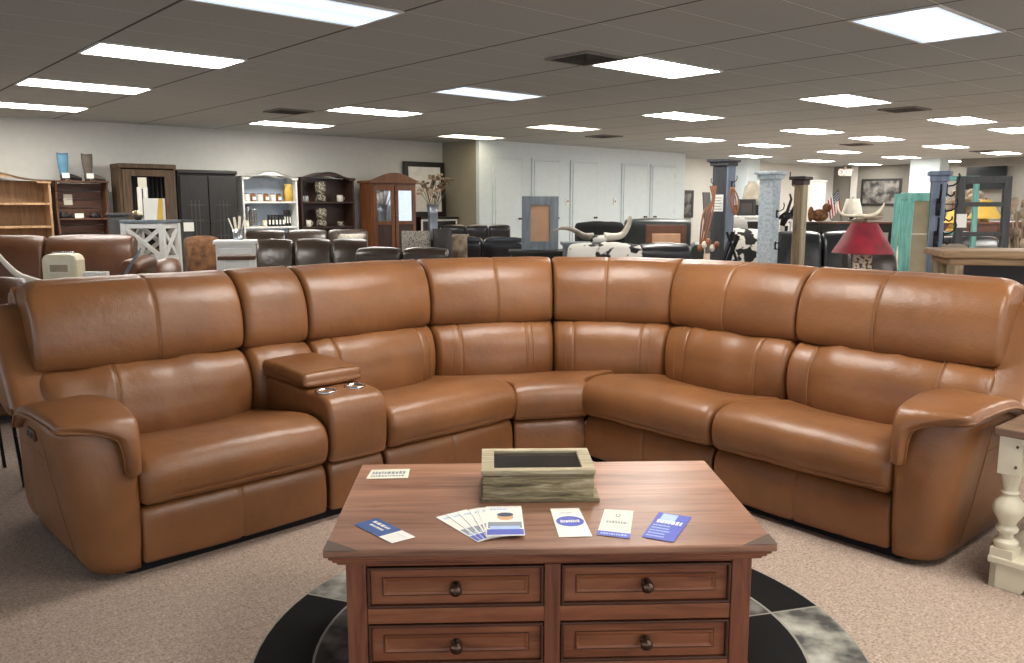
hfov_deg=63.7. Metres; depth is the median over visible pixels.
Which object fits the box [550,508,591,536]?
brochure
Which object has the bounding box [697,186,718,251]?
bridle
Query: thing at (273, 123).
diffuser
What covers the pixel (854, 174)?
trim
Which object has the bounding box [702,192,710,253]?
leaning board
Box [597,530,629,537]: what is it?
print
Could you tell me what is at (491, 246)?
leather sofa
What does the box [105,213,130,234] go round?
nightstand
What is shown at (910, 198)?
frame
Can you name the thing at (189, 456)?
seat cushion
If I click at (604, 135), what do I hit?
ceiling vent
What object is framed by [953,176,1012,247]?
shelf
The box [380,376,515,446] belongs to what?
seat cushion
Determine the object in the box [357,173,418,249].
china cabinet
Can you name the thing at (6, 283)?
cushion
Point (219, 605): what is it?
floor
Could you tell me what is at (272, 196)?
candle jar
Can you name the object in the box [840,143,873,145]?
ceiling vent
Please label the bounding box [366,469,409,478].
price card
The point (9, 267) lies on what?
steer horn
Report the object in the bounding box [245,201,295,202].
shelf
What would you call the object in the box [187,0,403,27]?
recessed light
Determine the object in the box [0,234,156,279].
leather sofa
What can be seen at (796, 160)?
recessed light
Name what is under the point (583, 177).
door
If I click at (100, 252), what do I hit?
cushion
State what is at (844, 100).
recessed light
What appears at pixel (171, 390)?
lumbar cushion
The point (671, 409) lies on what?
seat cushion
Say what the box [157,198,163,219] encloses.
print
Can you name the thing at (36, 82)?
recessed light
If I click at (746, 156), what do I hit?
recessed light
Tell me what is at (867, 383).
lumbar cushion
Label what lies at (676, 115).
recessed light
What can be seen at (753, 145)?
diffuser
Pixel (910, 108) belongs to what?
ceiling vent
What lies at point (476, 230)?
cushion
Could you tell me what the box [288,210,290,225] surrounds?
sauce bottle
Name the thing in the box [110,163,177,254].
tall cabinet
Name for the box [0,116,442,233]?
wall
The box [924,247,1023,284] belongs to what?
console
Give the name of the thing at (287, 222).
sauce bottle
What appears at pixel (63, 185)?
hutch
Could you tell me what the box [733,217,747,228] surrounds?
chair
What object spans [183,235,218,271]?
chair
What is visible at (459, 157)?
wall
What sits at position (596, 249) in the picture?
sofa
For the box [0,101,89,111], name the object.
recessed light
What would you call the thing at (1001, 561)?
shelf
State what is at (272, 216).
sauce bottle
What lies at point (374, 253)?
cushion
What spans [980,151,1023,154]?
recessed light
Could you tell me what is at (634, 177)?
door
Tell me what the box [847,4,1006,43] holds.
recessed light
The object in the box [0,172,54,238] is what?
bookcase
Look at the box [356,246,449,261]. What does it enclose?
leather sofa
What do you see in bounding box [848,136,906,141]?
recessed light
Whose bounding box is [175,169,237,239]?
armoire
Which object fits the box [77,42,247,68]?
recessed light
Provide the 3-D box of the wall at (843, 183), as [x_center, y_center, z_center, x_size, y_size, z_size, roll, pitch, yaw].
[17.591,-3.167,20.726,0.151,2.570,20.000,-8,12,-41]
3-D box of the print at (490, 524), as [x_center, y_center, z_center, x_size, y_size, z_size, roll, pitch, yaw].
[-0.019,0.515,2.195,0.091,0.001,0.045,0,9,0]
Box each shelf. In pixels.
[59,218,106,219]
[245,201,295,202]
[246,226,296,228]
[303,202,352,202]
[304,226,353,228]
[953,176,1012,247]
[987,529,1023,571]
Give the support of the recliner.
on the floor
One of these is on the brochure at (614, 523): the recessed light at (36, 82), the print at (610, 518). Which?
the print at (610, 518)
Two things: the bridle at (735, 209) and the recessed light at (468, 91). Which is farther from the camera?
the recessed light at (468, 91)
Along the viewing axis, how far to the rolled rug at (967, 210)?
11.57 m
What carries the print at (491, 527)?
on the flyer at (500, 520)
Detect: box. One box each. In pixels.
[42,252,84,278]
[83,271,99,276]
[98,271,109,275]
[481,448,599,502]
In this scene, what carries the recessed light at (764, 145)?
in the ceiling
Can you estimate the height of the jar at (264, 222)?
0.125 m
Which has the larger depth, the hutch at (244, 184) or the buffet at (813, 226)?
the hutch at (244, 184)
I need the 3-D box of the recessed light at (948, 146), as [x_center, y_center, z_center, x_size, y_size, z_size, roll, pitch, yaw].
[9.524,-4.055,18.084,1.220,0.011,0.610,-8,12,-41]
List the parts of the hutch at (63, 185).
panel, panel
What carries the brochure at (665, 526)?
on the coffee table at (440, 594)
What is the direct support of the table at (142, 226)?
on the floor
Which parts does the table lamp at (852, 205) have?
lamp shade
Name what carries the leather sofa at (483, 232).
on the floor
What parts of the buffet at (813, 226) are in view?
door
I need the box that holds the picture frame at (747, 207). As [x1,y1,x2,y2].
[737,199,755,215]
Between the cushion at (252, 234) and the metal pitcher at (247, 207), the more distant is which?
the metal pitcher at (247, 207)
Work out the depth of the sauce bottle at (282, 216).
14.53 m
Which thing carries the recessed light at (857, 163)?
in the ceiling
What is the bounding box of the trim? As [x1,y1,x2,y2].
[848,166,857,219]
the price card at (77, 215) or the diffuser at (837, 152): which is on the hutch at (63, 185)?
the price card at (77, 215)
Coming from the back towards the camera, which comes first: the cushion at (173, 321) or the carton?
the carton
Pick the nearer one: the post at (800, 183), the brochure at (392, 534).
the brochure at (392, 534)
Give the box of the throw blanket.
[452,234,469,257]
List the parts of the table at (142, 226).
leg, rail, leg, leg, rail, rail, leg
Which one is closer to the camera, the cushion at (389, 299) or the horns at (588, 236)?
the cushion at (389, 299)
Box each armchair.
[0,277,27,415]
[156,258,181,272]
[732,228,757,261]
[842,250,896,270]
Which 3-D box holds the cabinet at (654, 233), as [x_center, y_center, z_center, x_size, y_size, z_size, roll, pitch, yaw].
[1.619,-0.609,8.931,0.420,1.093,0.460,0,9,0]
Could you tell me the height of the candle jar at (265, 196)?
0.135 m
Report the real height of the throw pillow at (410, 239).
0.537 m
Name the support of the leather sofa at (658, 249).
on the floor
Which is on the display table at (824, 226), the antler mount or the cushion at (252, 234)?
the antler mount
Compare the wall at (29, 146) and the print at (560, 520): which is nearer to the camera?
the print at (560, 520)
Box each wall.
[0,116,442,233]
[442,140,475,226]
[476,139,685,248]
[684,158,833,250]
[734,159,759,204]
[831,162,1023,245]
[908,158,948,192]
[961,156,1023,166]
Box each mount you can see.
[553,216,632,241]
[836,202,884,221]
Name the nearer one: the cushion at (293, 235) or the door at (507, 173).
the cushion at (293, 235)
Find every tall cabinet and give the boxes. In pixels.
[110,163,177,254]
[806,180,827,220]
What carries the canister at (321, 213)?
on the hutch at (344, 211)
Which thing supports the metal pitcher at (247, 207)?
on the hutch at (244, 184)
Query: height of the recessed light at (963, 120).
0.011 m
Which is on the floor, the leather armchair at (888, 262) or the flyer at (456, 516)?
the leather armchair at (888, 262)
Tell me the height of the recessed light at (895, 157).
0.011 m
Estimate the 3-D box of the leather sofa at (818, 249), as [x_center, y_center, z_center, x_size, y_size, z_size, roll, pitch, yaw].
[3.010,-0.441,7.973,0.920,1.050,0.875,2,9,12]
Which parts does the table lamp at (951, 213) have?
lamp shade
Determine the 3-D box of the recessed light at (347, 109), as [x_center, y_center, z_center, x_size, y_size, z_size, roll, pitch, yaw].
[-1.876,-3.014,11.305,1.220,0.011,0.610,-8,12,-41]
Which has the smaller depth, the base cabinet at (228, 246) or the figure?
the base cabinet at (228, 246)
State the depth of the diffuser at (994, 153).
20.44 m
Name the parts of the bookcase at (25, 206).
shelf, shelf, arched rail, panel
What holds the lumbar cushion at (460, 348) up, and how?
on the sectional sofa at (161, 419)
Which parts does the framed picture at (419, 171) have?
panel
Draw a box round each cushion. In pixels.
[0,235,46,279]
[0,277,27,303]
[15,270,242,371]
[40,349,251,433]
[44,234,137,275]
[137,409,327,504]
[223,266,307,347]
[236,341,311,408]
[245,229,286,244]
[256,239,293,266]
[287,229,327,245]
[287,259,429,339]
[294,238,331,265]
[302,325,435,390]
[328,229,367,244]
[332,238,367,262]
[356,246,402,261]
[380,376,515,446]
[402,247,449,259]
[416,256,552,324]
[426,321,552,375]
[431,370,613,419]
[444,224,465,233]
[466,224,487,241]
[467,237,482,257]
[488,224,510,236]
[551,257,684,323]
[552,320,674,374]
[582,374,780,445]
[624,218,690,245]
[665,325,801,399]
[670,259,818,340]
[712,400,894,492]
[777,231,821,267]
[786,342,994,424]
[796,267,1023,367]
[821,231,845,267]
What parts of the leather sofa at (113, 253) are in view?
arm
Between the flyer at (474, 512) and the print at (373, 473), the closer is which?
the flyer at (474, 512)
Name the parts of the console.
leg, leg, moulding, panel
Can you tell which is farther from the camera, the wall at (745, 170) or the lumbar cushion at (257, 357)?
the wall at (745, 170)
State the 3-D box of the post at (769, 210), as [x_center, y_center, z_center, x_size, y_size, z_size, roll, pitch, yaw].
[2.360,-0.657,7.576,0.256,1.600,0.230,7,11,39]
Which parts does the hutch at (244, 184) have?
panel, panel, crown, arched rail, panel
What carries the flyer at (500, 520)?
on the flyer at (482, 511)
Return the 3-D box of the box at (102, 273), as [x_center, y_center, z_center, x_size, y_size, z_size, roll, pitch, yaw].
[-2.917,-0.372,5.892,0.060,0.110,0.060,-1,9,-5]
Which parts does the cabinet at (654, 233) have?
post, rail, post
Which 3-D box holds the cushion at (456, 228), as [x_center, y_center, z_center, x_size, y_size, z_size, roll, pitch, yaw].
[-0.980,-1.528,14.247,0.371,0.647,0.383,0,9,2]
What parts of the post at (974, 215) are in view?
rail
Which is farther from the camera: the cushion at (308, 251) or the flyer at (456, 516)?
the cushion at (308, 251)
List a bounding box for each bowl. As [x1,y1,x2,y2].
[59,212,68,217]
[90,213,100,217]
[132,210,143,219]
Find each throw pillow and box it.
[338,234,362,238]
[401,231,430,250]
[433,229,451,257]
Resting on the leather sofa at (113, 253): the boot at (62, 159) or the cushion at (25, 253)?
the cushion at (25, 253)
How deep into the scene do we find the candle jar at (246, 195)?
14.02 m
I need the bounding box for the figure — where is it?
[779,194,793,230]
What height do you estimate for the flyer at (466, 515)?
0.001 m
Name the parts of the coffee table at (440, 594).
post, drawer, knob, drawer panel, drawer, drawer panel, knob, rail, cornice, panel, drawer panel, drawer, drawer, drawer panel, knob, knob, post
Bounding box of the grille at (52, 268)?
[49,265,67,271]
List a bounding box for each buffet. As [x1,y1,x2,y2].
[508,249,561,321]
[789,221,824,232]
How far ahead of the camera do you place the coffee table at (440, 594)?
2.16 m
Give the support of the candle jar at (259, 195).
on the hutch at (244, 184)
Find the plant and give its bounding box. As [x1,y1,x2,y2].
[1008,196,1023,247]
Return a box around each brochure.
[354,518,414,542]
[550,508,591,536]
[597,509,632,538]
[642,512,691,541]
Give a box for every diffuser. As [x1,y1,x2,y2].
[251,121,328,127]
[529,125,596,130]
[744,144,784,146]
[821,151,859,153]
[924,145,966,148]
[987,152,1019,154]
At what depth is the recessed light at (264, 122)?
13.08 m
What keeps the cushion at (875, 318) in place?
on the sectional sofa at (161, 419)
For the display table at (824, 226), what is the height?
1.065 m
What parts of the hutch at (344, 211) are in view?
panel, panel, crown, arched rail, panel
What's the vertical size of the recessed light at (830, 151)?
0.011 m
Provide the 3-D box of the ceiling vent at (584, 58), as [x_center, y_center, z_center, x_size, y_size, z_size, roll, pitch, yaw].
[0.638,-2.376,7.181,0.500,0.021,0.500,-8,12,-41]
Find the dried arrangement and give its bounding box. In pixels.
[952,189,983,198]
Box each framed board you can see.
[522,196,558,249]
[897,193,929,271]
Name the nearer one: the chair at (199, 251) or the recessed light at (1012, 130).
the chair at (199, 251)
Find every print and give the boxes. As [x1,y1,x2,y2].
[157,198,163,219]
[354,518,400,535]
[369,521,389,530]
[371,471,405,476]
[487,529,523,534]
[488,522,521,527]
[490,526,519,528]
[497,513,512,516]
[497,515,512,519]
[556,516,583,525]
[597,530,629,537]
[606,514,627,523]
[646,524,669,537]
[657,519,682,525]
[660,513,677,523]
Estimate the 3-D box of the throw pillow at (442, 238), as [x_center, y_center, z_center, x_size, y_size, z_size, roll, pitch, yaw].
[-0.720,-0.790,8.580,0.200,0.558,0.155,1,9,4]
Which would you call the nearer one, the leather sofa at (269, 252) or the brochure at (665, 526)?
the brochure at (665, 526)
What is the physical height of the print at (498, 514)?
0.001 m
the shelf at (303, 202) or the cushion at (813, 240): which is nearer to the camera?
the cushion at (813, 240)
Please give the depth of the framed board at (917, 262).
8.55 m
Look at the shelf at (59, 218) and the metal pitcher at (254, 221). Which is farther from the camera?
the metal pitcher at (254, 221)
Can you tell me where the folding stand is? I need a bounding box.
[721,231,739,260]
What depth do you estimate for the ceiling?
7.99 m
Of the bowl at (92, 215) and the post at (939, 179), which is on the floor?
the post at (939, 179)
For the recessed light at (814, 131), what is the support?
in the ceiling
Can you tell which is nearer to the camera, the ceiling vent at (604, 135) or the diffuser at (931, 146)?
the ceiling vent at (604, 135)
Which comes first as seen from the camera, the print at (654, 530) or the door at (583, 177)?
the print at (654, 530)
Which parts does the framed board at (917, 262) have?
panel, rail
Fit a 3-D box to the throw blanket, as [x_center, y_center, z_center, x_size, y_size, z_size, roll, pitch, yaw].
[-0.584,-0.963,9.408,0.180,0.303,0.610,0,9,0]
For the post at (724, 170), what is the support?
on the floor
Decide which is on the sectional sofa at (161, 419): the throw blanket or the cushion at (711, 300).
the cushion at (711, 300)
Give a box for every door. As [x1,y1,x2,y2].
[492,156,522,237]
[531,158,559,248]
[569,160,597,240]
[620,163,647,224]
[649,164,675,218]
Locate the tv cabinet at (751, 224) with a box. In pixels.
[734,205,758,228]
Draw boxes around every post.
[707,159,740,260]
[754,171,786,262]
[788,171,812,265]
[925,171,960,272]
[944,176,979,247]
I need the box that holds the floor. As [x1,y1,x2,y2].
[0,246,1023,662]
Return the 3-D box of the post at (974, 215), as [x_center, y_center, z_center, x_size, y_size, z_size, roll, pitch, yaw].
[3.924,-0.599,7.354,0.370,1.555,0.121,1,9,8]
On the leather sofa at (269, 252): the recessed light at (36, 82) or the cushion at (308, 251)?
the cushion at (308, 251)
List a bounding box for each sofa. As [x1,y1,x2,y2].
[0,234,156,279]
[0,256,1023,573]
[245,229,367,245]
[256,238,367,266]
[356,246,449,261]
[444,224,510,241]
[467,237,521,257]
[567,242,642,257]
[640,242,690,258]
[777,231,845,267]
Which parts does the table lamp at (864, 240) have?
lamp shade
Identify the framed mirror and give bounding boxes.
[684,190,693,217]
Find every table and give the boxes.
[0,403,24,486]
[119,220,182,271]
[217,254,256,270]
[323,461,777,662]
[560,241,593,256]
[734,215,792,230]
[817,221,891,244]
[987,414,1023,594]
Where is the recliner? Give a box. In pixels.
[624,218,703,258]
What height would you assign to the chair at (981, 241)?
0.972 m
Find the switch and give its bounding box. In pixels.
[26,426,36,441]
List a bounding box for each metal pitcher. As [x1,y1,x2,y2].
[245,205,250,226]
[251,209,257,226]
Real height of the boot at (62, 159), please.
0.405 m
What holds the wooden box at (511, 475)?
on the coffee table at (440, 594)
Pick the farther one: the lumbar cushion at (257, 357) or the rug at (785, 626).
the lumbar cushion at (257, 357)
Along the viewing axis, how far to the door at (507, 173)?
16.75 m
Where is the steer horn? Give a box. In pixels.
[0,254,41,281]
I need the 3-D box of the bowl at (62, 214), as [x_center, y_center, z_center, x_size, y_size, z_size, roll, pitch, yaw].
[-6.673,-1.734,12.275,0.143,0.090,0.086,-8,12,-41]
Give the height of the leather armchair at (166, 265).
0.829 m
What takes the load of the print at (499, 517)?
on the flyer at (500, 520)
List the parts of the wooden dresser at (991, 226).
door, door, door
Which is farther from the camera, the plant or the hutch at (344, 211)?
the hutch at (344, 211)
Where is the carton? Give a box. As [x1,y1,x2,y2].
[143,198,165,219]
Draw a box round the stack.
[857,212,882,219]
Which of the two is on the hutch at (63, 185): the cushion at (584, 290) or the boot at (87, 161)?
the boot at (87, 161)
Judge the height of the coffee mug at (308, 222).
0.120 m
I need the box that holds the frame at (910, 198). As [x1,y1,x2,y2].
[891,194,914,270]
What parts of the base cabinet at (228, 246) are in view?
door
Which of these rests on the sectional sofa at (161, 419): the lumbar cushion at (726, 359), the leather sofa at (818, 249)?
the lumbar cushion at (726, 359)
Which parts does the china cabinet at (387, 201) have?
door, glass pane, door panel, arched crown, door, glass pane, door panel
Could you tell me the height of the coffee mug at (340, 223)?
0.090 m
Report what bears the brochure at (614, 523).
on the coffee table at (440, 594)
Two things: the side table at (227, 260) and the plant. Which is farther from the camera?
the plant
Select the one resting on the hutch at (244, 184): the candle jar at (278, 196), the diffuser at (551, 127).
the candle jar at (278, 196)
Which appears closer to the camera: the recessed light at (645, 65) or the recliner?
the recessed light at (645, 65)
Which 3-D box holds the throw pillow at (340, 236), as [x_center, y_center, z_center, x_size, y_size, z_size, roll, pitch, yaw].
[-2.185,-1.132,11.184,0.340,0.382,0.159,-2,9,-12]
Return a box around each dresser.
[416,217,458,230]
[943,221,1023,247]
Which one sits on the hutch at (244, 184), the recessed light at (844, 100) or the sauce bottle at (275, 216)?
the sauce bottle at (275, 216)
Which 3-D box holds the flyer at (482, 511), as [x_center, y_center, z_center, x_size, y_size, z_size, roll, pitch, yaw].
[-0.032,0.512,2.228,0.100,0.001,0.210,-1,9,-9]
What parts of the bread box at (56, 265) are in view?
panel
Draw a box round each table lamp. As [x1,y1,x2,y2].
[832,219,894,269]
[842,197,862,220]
[944,208,953,230]
[967,197,1000,221]
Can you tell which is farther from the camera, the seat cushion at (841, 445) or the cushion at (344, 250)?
the cushion at (344, 250)
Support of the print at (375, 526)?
on the brochure at (392, 534)
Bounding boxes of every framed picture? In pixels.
[403,161,445,216]
[860,178,901,205]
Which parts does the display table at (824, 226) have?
leg, leg, leg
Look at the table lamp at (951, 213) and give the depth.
9.88 m
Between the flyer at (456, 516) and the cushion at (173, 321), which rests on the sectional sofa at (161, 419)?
the cushion at (173, 321)
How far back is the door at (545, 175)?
17.41 m
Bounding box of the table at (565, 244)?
[560,241,593,256]
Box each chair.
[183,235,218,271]
[575,221,625,242]
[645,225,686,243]
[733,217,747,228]
[943,236,998,247]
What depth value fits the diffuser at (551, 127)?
13.71 m
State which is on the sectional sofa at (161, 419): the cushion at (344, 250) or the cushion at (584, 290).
the cushion at (584, 290)
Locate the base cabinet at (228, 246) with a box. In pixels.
[213,239,257,269]
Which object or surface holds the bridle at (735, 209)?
hanging from the post at (724, 170)
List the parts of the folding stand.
leg, leg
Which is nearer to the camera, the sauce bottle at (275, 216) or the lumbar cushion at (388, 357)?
the lumbar cushion at (388, 357)
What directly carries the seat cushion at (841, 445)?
on the sectional sofa at (161, 419)
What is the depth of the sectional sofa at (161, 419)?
3.51 m
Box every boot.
[56,152,81,180]
[81,153,105,180]
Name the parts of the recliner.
arm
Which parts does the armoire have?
door, arched panel, cornice, door, arched panel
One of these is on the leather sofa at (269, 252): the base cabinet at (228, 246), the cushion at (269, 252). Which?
the cushion at (269, 252)
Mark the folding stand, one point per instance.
(730, 236)
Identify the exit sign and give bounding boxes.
[838,165,851,175]
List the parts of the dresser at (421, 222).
drawer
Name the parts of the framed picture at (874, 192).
panel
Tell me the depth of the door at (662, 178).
20.03 m
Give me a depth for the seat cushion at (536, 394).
4.12 m
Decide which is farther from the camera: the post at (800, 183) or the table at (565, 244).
the table at (565, 244)
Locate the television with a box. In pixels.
[965,166,1007,189]
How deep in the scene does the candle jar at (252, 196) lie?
14.10 m
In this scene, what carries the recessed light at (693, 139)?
in the ceiling
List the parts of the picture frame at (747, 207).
panel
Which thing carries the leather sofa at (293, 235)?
on the floor
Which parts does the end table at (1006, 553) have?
leg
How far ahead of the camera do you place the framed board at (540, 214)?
8.09 m
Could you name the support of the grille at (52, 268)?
attached to the bread box at (56, 265)
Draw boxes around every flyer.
[436,509,483,541]
[446,508,487,540]
[458,510,497,539]
[469,509,503,537]
[477,507,500,536]
[486,506,524,535]
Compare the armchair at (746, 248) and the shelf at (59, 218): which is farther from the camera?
the shelf at (59, 218)
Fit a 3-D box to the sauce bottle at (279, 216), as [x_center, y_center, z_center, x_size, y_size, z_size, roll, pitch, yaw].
[-4.092,-1.955,14.504,0.060,0.200,0.060,-8,12,-41]
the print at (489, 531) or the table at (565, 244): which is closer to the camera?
the print at (489, 531)
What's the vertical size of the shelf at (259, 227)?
0.030 m
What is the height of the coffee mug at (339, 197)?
0.120 m
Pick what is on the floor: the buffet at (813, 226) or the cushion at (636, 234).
the buffet at (813, 226)
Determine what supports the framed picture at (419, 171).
on the dresser at (421, 222)
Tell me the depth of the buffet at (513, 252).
7.97 m
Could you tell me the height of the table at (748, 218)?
1.143 m
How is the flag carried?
on the buffet at (813, 226)
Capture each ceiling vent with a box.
[263,108,313,114]
[545,50,625,66]
[585,134,622,138]
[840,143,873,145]
[877,106,931,112]
[969,150,999,152]
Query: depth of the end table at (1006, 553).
2.78 m
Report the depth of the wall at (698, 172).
23.49 m
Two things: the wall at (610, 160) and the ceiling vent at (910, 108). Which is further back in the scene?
the wall at (610, 160)
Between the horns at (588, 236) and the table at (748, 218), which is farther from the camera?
the table at (748, 218)
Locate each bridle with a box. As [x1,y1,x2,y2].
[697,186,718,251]
[729,187,738,213]
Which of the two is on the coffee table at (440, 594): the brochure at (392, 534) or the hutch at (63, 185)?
the brochure at (392, 534)
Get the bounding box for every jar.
[244,193,249,200]
[250,193,255,200]
[257,193,262,200]
[262,219,266,226]
[263,193,268,200]
[270,194,274,200]
[276,194,281,200]
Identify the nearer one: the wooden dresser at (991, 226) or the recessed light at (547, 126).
the wooden dresser at (991, 226)
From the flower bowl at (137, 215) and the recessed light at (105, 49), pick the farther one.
the flower bowl at (137, 215)
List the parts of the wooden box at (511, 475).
lid glass, lid frame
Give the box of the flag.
[828,188,844,220]
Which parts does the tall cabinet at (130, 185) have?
panel, cornice, panel, panel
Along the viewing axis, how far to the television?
24.26 m
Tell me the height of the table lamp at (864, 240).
0.375 m
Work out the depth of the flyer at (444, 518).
2.21 m
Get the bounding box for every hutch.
[50,180,108,235]
[236,171,298,238]
[297,172,355,237]
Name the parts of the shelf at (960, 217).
rail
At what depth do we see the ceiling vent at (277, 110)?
11.16 m
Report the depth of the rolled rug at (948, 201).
11.54 m
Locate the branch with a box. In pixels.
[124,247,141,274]
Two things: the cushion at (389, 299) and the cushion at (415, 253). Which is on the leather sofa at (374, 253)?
the cushion at (415, 253)
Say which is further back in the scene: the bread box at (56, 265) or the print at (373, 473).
the bread box at (56, 265)
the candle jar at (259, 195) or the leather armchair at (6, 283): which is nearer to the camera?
the leather armchair at (6, 283)
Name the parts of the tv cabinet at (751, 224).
door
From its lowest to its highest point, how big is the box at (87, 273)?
0.110 m
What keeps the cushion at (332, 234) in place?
on the leather sofa at (293, 235)
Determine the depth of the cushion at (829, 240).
8.04 m
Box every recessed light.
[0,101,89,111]
[14,77,152,94]
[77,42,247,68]
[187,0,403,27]
[247,120,335,128]
[324,106,424,116]
[431,86,545,100]
[436,134,506,139]
[525,124,600,131]
[591,55,723,78]
[640,111,725,120]
[665,137,726,141]
[731,155,771,157]
[738,143,788,147]
[778,128,845,134]
[796,160,835,161]
[798,93,893,106]
[815,150,863,153]
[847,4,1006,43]
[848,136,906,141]
[850,163,883,164]
[883,156,921,158]
[921,144,971,148]
[925,116,998,124]
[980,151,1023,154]
[986,127,1023,133]
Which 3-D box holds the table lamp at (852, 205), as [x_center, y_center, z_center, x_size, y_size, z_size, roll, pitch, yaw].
[5.432,-1.952,13.156,0.320,0.389,0.320,0,9,0]
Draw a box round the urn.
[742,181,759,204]
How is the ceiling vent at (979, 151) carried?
in the ceiling
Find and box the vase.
[417,173,453,238]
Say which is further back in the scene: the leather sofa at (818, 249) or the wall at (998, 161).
the wall at (998, 161)
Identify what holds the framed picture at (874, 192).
attached to the wall at (843, 183)
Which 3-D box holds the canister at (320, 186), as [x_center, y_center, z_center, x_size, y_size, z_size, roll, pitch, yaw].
[-3.487,-2.549,15.011,0.200,0.360,0.197,-8,12,-41]
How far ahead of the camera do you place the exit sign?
26.76 m
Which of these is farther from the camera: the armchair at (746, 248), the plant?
the armchair at (746, 248)
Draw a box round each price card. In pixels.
[75,213,83,217]
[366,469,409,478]
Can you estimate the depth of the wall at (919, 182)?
22.90 m
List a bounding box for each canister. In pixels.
[315,181,325,201]
[316,208,326,226]
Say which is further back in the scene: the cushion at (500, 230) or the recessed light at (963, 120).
the cushion at (500, 230)
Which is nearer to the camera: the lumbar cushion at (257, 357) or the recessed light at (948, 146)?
the lumbar cushion at (257, 357)
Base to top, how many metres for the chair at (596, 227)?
1.098 m
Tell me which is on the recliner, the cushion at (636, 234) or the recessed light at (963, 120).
the cushion at (636, 234)
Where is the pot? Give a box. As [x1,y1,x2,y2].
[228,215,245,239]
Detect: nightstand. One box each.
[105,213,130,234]
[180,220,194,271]
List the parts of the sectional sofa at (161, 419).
panel, arm, footrest panel, console lid, console panel, footrest panel, footrest panel, panel, footrest panel, footrest panel, arm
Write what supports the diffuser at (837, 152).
attached to the recessed light at (830, 151)
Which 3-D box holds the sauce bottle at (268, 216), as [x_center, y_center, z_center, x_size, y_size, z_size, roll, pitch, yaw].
[-4.238,-1.935,14.376,0.060,0.200,0.060,-8,12,-41]
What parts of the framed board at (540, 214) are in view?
panel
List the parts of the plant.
stem, stem, stem, stem, stem, stem, stem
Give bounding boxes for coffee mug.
[306,220,312,226]
[337,195,343,201]
[337,221,343,225]
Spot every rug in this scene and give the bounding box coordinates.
[252,569,869,662]
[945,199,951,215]
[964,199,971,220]
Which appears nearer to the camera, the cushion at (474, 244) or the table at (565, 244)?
the table at (565, 244)
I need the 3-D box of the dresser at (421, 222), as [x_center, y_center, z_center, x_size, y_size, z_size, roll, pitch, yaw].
[-1.603,-1.798,16.782,0.940,1.060,0.515,-8,12,-41]
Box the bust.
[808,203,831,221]
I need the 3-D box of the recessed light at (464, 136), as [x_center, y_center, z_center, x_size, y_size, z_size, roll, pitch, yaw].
[-0.759,-3.660,15.510,1.220,0.011,0.610,-8,12,-41]
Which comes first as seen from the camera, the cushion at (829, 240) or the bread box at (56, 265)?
the bread box at (56, 265)
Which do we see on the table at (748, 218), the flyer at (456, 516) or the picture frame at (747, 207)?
the picture frame at (747, 207)
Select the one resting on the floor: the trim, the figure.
the figure
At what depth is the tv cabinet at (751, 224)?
13.46 m
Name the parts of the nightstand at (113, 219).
door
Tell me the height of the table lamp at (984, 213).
0.309 m
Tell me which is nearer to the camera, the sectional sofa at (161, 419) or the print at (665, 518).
the print at (665, 518)
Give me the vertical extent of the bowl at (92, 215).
0.080 m
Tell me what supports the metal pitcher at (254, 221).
on the hutch at (244, 184)
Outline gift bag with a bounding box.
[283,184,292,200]
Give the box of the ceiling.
[0,0,1023,166]
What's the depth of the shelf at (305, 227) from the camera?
15.18 m
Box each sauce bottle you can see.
[267,215,270,225]
[271,215,274,225]
[274,215,277,225]
[278,215,280,225]
[281,215,284,225]
[286,210,288,225]
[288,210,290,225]
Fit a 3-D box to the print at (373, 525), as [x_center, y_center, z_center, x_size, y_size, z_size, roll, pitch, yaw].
[-0.356,0.521,2.209,0.028,0.001,0.072,-8,12,-43]
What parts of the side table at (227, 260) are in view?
leg, leg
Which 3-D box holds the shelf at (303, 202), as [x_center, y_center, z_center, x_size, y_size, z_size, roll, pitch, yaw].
[-3.447,-2.367,15.115,1.020,0.030,0.339,-8,12,-41]

